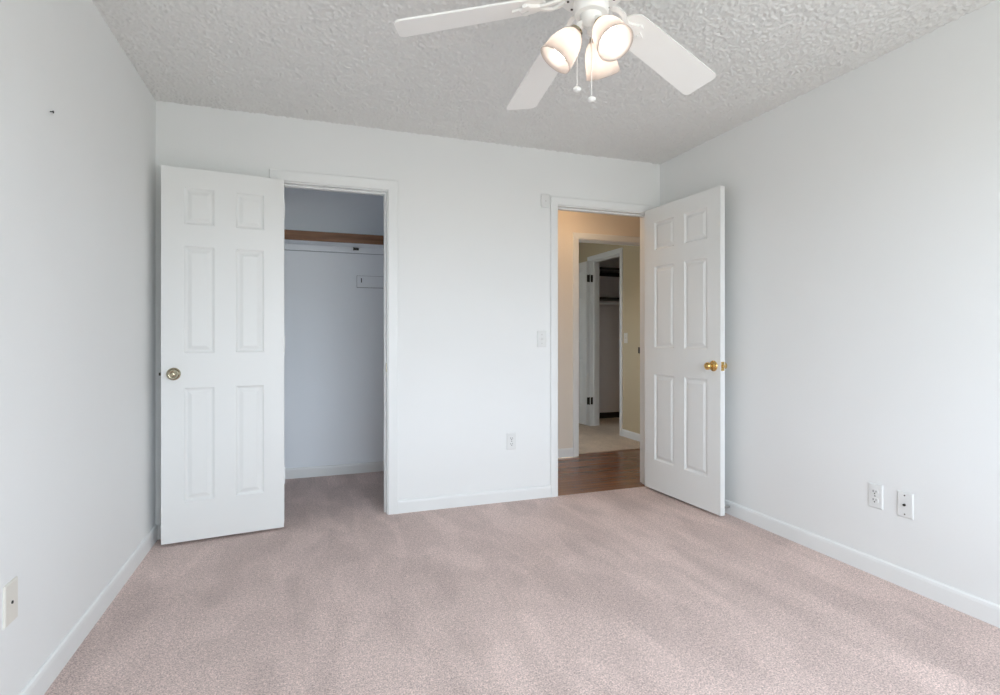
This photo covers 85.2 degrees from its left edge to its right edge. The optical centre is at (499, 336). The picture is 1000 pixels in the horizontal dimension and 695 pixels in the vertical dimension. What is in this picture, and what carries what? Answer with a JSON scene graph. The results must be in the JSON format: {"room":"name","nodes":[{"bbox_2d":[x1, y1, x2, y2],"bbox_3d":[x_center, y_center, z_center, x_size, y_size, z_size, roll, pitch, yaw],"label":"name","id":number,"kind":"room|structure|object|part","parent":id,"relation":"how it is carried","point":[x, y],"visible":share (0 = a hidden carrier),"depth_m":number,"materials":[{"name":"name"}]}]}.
{"room":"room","nodes":[
{"label":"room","id":0,"kind":"room"},
{"bbox_2d":[0,0,155,694],"bbox_3d":[-1.499,-0.096,1.679,0.120,2.440,5.330,0,0,-20],"label":"wall","id":1,"kind":"structure","parent":0,"point":[78,180],"depth_m":1.93,"materials":[{"name":"paint"}]},
{"bbox_2d":[3,576,17,629],"bbox_3d":[-1.380,0.749,1.536,0.008,0.118,0.074,0,0,-20],"label":"cable plate","id":2,"kind":"object","parent":1,"relation":"attached to","point":[10,590],"visible":1,"depth_m":1.53,"materials":[{"name":"white plastic"}]},
{"bbox_2d":[19,524,157,694],"bbox_3d":[-1.245,1.082,1.164,0.012,0.083,3.950,0,0,-20],"label":"baseboard","id":3,"kind":"structure","parent":1,"relation":"attached to","point":[48,672],"depth_m":2.03,"materials":[{"name":"white paint"}]},
{"bbox_2d":[156,101,659,524],"bbox_3d":[0.337,-0.096,3.887,4.820,2.440,0.120,0,0,-20],"label":"wall","id":4,"kind":"structure","parent":0,"point":[474,227],"depth_m":3.60,"materials":[{"name":"paint"}]},
{"bbox_2d":[159,165,284,544],"bbox_3d":[-1.544,0.095,3.052,0.630,2.027,0.153,0,0,-27],"label":"door","id":5,"kind":"structure","parent":4,"relation":"in","point":[223,337],"depth_m":3.03,"materials":[{"name":"white paint"}]},
{"bbox_3d":[-1.742,0.199,2.898,0.049,0.049,0.055,0,0,-27],"label":"knob","id":6,"kind":"part","parent":5,"relation":"part of","materials":[{"name":"gold metal"}]},
{"bbox_2d":[269,169,397,514],"bbox_3d":[-1.028,0.066,3.401,0.756,2.116,0.152,0,0,-20],"label":"trim","id":7,"kind":"structure","parent":4,"relation":"attached to","point":[388,189],"depth_m":3.45,"materials":[{"name":"white paint"}]},
{"bbox_2d":[158,485,550,539],"bbox_3d":[-0.773,1.082,3.422,2.392,0.083,0.012,0,0,-20],"label":"baseboard","id":8,"kind":"structure","parent":4,"relation":"attached to","point":[536,492],"depth_m":3.62,"materials":[{"name":"white paint"}]},
{"bbox_2d":[507,433,515,449],"bbox_3d":[0.079,0.714,3.726,0.070,0.114,0.009,0,0,-20],"label":"power outlet","id":9,"kind":"object","parent":4,"relation":"attached to","point":[511,437],"visible":1,"depth_m":3.72,"materials":[{"name":"white plastic"}]},
{"bbox_2d":[537,331,545,346],"bbox_3d":[0.294,0.014,3.798,0.070,0.114,0.018,0,0,-20],"label":"light switch","id":10,"kind":"object","parent":4,"relation":"attached to","point":[541,335],"visible":1,"depth_m":3.80,"materials":[{"name":"white plastic"}]},
{"bbox_2d":[541,194,549,207],"bbox_3d":[0.318,-0.954,3.808,0.068,0.094,0.016,0,0,-20],"label":"wall sensor","id":11,"kind":"object","parent":4,"relation":"attached to","point":[545,198],"visible":1,"depth_m":3.80,"materials":[{"name":"white plastic"}]},
{"bbox_2d":[550,196,656,496],"bbox_3d":[0.748,0.067,4.033,0.883,2.114,0.152,0,0,-20],"label":"trim","id":12,"kind":"structure","parent":4,"relation":"attached to","point":[556,203],"depth_m":3.89,"materials":[{"name":"white paint"}]},
{"bbox_2d":[284,187,639,467],"bbox_3d":[0.103,-0.096,4.992,5.120,2.440,0.160,0,0,-20],"label":"wall","id":13,"kind":"structure","parent":0,"point":[334,328],"depth_m":4.45,"materials":[{"name":"white paint"}]},
{"bbox_2d":[284,230,383,254],"bbox_3d":[-1.350,-0.742,4.274,1.899,0.109,0.300,0,0,-20],"label":"closet shelf","id":14,"kind":"object","parent":13,"relation":"attached to","point":[294,240],"visible":0.27,"depth_m":4.25,"materials":[{"name":"white paint"}]},
{"bbox_2d":[285,461,383,478],"bbox_3d":[-1.398,1.082,4.409,1.900,0.083,0.012,0,0,-20],"label":"baseboard","id":15,"kind":"structure","parent":13,"relation":"attached to","point":[366,467],"depth_m":4.42,"materials":[{"name":"white paint"}]},
{"bbox_2d":[357,276,383,287],"bbox_3d":[-0.979,-0.457,4.553,0.426,0.100,0.021,0,0,-20],"label":"panel","id":16,"kind":"object","parent":13,"relation":"attached to","point":[362,281],"visible":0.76,"depth_m":4.51,"materials":[{"name":"white paint"}]},
{"bbox_2d":[558,448,572,457],"bbox_3d":[0.876,1.082,5.176,2.700,0.083,0.012,0,0,-20],"label":"baseboard","id":17,"kind":"structure","parent":13,"relation":"attached to","point":[565,452],"depth_m":5.08,"materials":[{"name":"white paint"}]},
{"bbox_2d":[573,232,639,456],"bbox_3d":[1.082,0.071,5.319,0.888,2.106,0.152,0,0,-20],"label":"trim","id":18,"kind":"structure","parent":13,"relation":"attached to","point":[577,237],"depth_m":5.12,"materials":[{"name":"white paint"}]},
{"bbox_2d":[44,417,999,694],"bbox_3d":[0.297,1.147,4.090,5.120,0.054,8.670,0,0,-20],"label":"floor","id":19,"kind":"structure","parent":0,"point":[645,590],"depth_m":2.24,"materials":[{"name":"carpet"}]},
{"bbox_2d":[92,0,994,163],"bbox_3d":[0.314,-1.313,1.719,3.322,0.006,3.950,0,0,-20],"label":"ceiling","id":20,"kind":"structure","parent":0,"point":[345,62],"depth_m":2.59,"materials":[{"name":"white paint"}]},
{"bbox_2d":[579,242,639,433],"bbox_3d":[1.087,-0.096,7.179,0.120,2.440,3.380,0,0,-20],"label":"wall","id":21,"kind":"structure","parent":0,"point":[631,254],"depth_m":6.01,"materials":[{"name":"beige paint"}]},
{"bbox_2d":[579,261,588,424],"bbox_3d":[0.990,0.079,7.122,0.153,2.060,0.611,0,0,-22],"label":"door","id":22,"kind":"structure","parent":21,"relation":"in","point":[584,266],"depth_m":6.90,"materials":[{"name":"white paint"}]},
{"bbox_2d":[587,247,622,435],"bbox_3d":[1.296,0.055,6.542,0.186,2.137,0.804,0,0,-20],"label":"trim","id":23,"kind":"structure","parent":21,"relation":"attached to","point":[593,277],"depth_m":6.85,"materials":[{"name":"white paint"}]},
{"bbox_2d":[599,412,619,418],"bbox_3d":[1.734,1.082,6.613,0.720,0.083,1.880,0,0,-20],"label":"baseboard","id":24,"kind":"structure","parent":21,"relation":"attached to","point":[604,414],"depth_m":7.52,"materials":[{"name":"black wood"}]},
{"bbox_2d":[624,333,627,342],"bbox_3d":[1.402,0.011,6.087,0.018,0.114,0.070,0,0,-20],"label":"light switch","id":25,"kind":"object","parent":21,"relation":"attached to","point":[625,334],"visible":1,"depth_m":6.08,"materials":[{"name":"white plastic"}]},
{"bbox_2d":[622,429,639,441],"bbox_3d":[1.025,1.082,7.157,0.012,0.083,3.380,0,0,-20],"label":"baseboard","id":26,"kind":"structure","parent":21,"relation":"attached to","point":[625,433],"depth_m":5.97,"materials":[{"name":"white paint"}]},
{"bbox_2d":[599,257,619,412],"bbox_3d":[1.455,-0.096,7.575,0.840,2.440,0.120,0,0,-20],"label":"wall","id":27,"kind":"structure","parent":0,"point":[609,317],"depth_m":7.53,"materials":[{"name":"white paint"}]},
{"bbox_2d":[599,297,619,307],"bbox_3d":[1.469,-0.469,7.357,0.719,0.115,0.300,0,0,-20],"label":"closet shelf","id":28,"kind":"object","parent":27,"relation":"attached to","point":[603,301],"visible":0.3,"depth_m":7.31,"materials":[{"name":"black metal"}]},
{"bbox_3d":[1.493,-0.451,7.291,0.719,0.032,0.032,0,0,-20],"label":"rod","id":29,"kind":"part","parent":28,"relation":"part of","materials":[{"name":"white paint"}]},
{"bbox_2d":[599,267,619,276],"bbox_3d":[1.472,-0.876,7.348,0.719,0.080,0.320,0,0,-20],"label":"shelf","id":30,"kind":"object","parent":27,"relation":"attached to","point":[603,271],"visible":0.29,"depth_m":7.46,"materials":[{"name":"black metal"}]},
{"bbox_2d":[645,186,726,515],"bbox_3d":[1.238,0.086,3.717,0.153,2.046,0.766,0,0,-23],"label":"door","id":31,"kind":"structure","parent":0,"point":[685,364],"depth_m":3.64,"materials":[{"name":"white paint"}]},
{"bbox_3d":[1.313,0.182,3.409,0.055,0.049,0.049,0,0,-23],"label":"knob","id":32,"kind":"part","parent":31,"relation":"part of","materials":[{"name":"gold metal"}]},
{"bbox_2d":[660,0,999,604],"bbox_3d":[1.955,-0.096,2.239,0.120,2.440,4.070,0,0,-20],"label":"wall","id":33,"kind":"structure","parent":0,"point":[862,209],"depth_m":2.56,"materials":[{"name":"paint"}]},
{"bbox_2d":[725,499,999,627],"bbox_3d":[1.873,1.082,2.273,0.012,0.083,3.950,0,0,-20],"label":"baseboard","id":34,"kind":"structure","parent":33,"relation":"attached to","point":[986,611],"depth_m":2.54,"materials":[{"name":"white paint"}]},
{"bbox_2d":[868,482,882,509],"bbox_3d":[1.770,0.750,2.567,0.009,0.114,0.070,0,0,-20],"label":"power outlet","id":35,"kind":"object","parent":33,"relation":"attached to","point":[875,491],"visible":1,"depth_m":2.56,"materials":[{"name":"white plastic"}]},
{"bbox_2d":[871,489,878,494],"bbox_3d":[1.768,0.730,2.566,0.003,0.025,0.034,0,0,-20],"label":"receptacle","id":36,"kind":"object","parent":35,"relation":"attached to","point":[873,491],"depth_m":2.56,"materials":[{"name":"white plastic"}]},
{"bbox_2d":[871,497,878,502],"bbox_3d":[1.768,0.769,2.566,0.003,0.025,0.034,0,0,-20],"label":"receptacle","id":37,"kind":"object","parent":35,"relation":"attached to","point":[873,499],"depth_m":2.56,"materials":[{"name":"white plastic"}]},
{"bbox_2d":[897,490,913,519],"bbox_3d":[1.814,0.753,2.439,0.012,0.114,0.070,0,0,-20],"label":"cable plate","id":38,"kind":"object","parent":33,"relation":"attached to","point":[905,501],"visible":1,"depth_m":2.44,"materials":[{"name":"white plastic"}]},
{"bbox_3d":[0.314,-1.367,1.719,3.562,0.099,4.190,0,0,-20],"label":"ceiling slab","id":39,"kind":"structure","parent":0,"visible":0},
{"bbox_2d":[394,0,715,109],"bbox_3d":[0.281,-1.036,1.808,1.230,0.550,1.173,0,0,-20],"label":"ceiling fan","id":40,"kind":"object","parent":39,"relation":"hanging from","point":[611,37],"visible":1,"depth_m":1.80,"materials":[{"name":"white wood"}]},
{"bbox_3d":[-0.093,-1.033,1.758,0.483,0.112,0.140,0,0,-1],"label":"blade","id":41,"kind":"part","parent":40,"relation":"part of","materials":[{"name":"white wood"}]},
{"bbox_3d":[0.168,-1.033,2.134,0.140,0.112,0.483,0,0,-20],"label":"blade","id":42,"kind":"part","parent":40,"relation":"part of","materials":[{"name":"white wood"}]},
{"bbox_3d":[0.209,-0.946,1.770,0.073,0.088,0.055,0,0,-20],"label":"bulb","id":43,"kind":"part","parent":40,"relation":"part of","materials":[{"name":"white glass"}]},
{"bbox_3d":[0.196,-0.936,1.771,0.132,0.142,0.118,0,0,-20],"label":"lamp shade","id":44,"kind":"part","parent":40,"relation":"part of","materials":[{"name":"white glass"}]},
{"bbox_3d":[0.250,-0.802,1.761,0.027,0.018,0.027,0,0,-20],"label":"pull knob","id":45,"kind":"part","parent":40,"relation":"part of","materials":[{"name":"white plastic"}]},
{"bbox_3d":[0.257,-1.009,1.766,0.044,0.051,0.024,0,0,8],"label":"lamp arm","id":46,"kind":"part","parent":40,"relation":"part of","materials":[{"name":"white metal"}]},
{"bbox_3d":[0.297,-0.882,1.761,0.002,0.212,0.003,0,0,-20],"label":"pull chain","id":47,"kind":"part","parent":40,"relation":"part of","materials":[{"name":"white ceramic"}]},
{"bbox_3d":[0.297,-0.770,1.761,0.027,0.018,0.027,0,0,-20],"label":"pull knob","id":48,"kind":"part","parent":40,"relation":"part of","materials":[{"name":"white plastic"}]},
{"bbox_3d":[0.346,-0.936,1.856,0.128,0.142,0.125,0,0,-20],"label":"lamp shade","id":49,"kind":"part","parent":40,"relation":"part of","materials":[{"name":"white glass"}]},
{"bbox_3d":[0.340,-0.946,1.694,0.055,0.088,0.075,0,0,-20],"label":"bulb","id":50,"kind":"part","parent":40,"relation":"part of","materials":[{"name":"white glass"}]},
{"bbox_3d":[0.348,-0.936,1.684,0.116,0.142,0.133,0,0,-20],"label":"lamp shade","id":51,"kind":"part","parent":40,"relation":"part of","materials":[{"name":"white glass"}]},
{"bbox_3d":[0.605,-1.033,2.003,0.483,0.112,0.140,0,0,-37],"label":"blade","id":52,"kind":"part","parent":40,"relation":"part of","materials":[{"name":"white wood"}]}
]}

